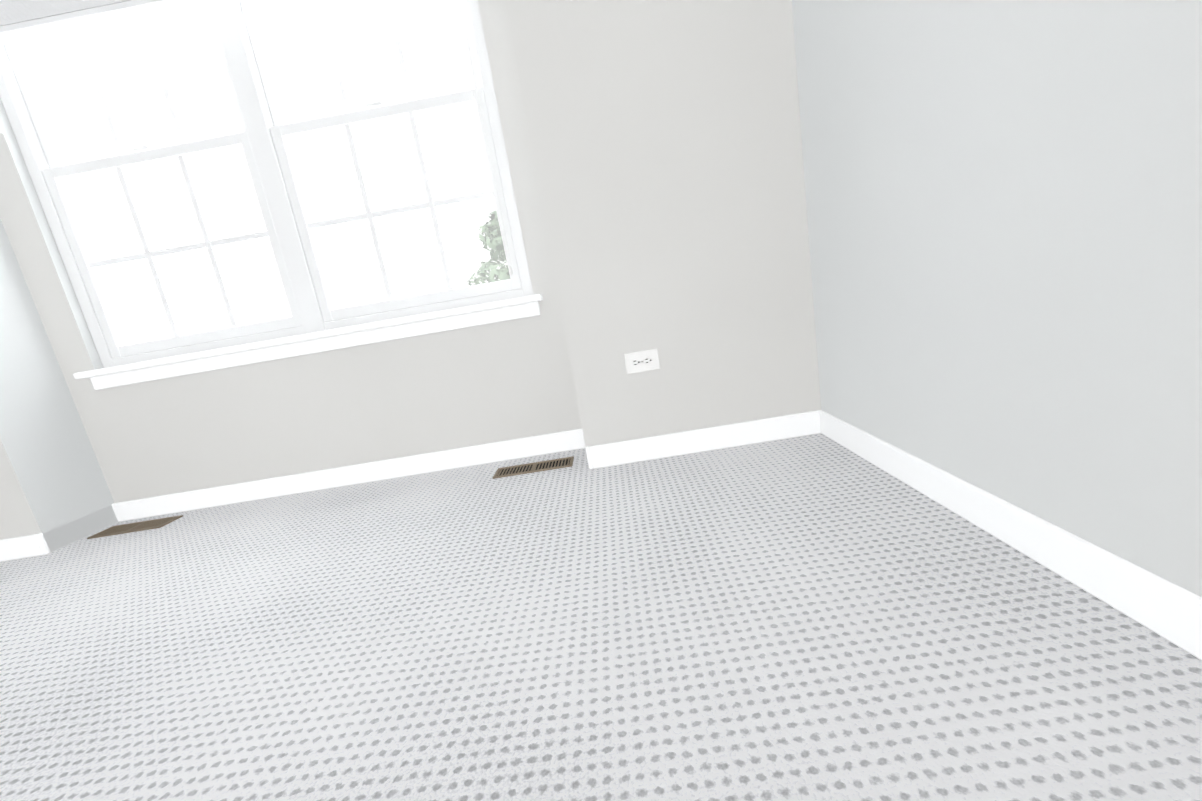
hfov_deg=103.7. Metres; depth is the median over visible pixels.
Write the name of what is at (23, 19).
blind
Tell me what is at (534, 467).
floor air vent
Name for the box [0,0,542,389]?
double-hung window
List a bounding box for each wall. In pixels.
[0,0,815,552]
[788,0,1201,596]
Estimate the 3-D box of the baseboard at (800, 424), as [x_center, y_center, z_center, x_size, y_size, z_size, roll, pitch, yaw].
[0.351,0.144,1.686,0.810,0.082,0.018,-9,12,2]
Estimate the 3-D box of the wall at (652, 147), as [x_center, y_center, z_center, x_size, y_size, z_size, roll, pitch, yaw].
[-1.314,-1.020,1.670,3.780,2.880,0.420,-9,12,2]
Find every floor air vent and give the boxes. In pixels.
[87,515,182,538]
[492,456,573,478]
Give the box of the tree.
[465,210,510,285]
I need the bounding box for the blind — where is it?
[0,0,512,274]
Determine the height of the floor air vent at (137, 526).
0.006 m
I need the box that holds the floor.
[0,433,1201,800]
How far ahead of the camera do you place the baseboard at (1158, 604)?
0.81 m
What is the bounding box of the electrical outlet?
[624,349,659,373]
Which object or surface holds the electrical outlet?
attached to the wall at (652, 147)
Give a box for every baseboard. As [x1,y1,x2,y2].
[0,531,59,560]
[100,429,583,525]
[580,411,815,468]
[816,410,1201,659]
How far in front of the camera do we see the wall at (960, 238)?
0.79 m
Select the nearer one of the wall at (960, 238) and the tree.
the wall at (960, 238)
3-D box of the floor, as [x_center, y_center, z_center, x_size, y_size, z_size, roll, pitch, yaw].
[-1.083,0.955,-0.539,4.117,0.120,5.550,-9,12,2]
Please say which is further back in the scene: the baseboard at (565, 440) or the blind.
the baseboard at (565, 440)
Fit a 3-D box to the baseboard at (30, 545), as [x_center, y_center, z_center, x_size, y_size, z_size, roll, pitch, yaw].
[-2.521,0.608,1.787,0.870,0.082,0.018,-9,12,2]

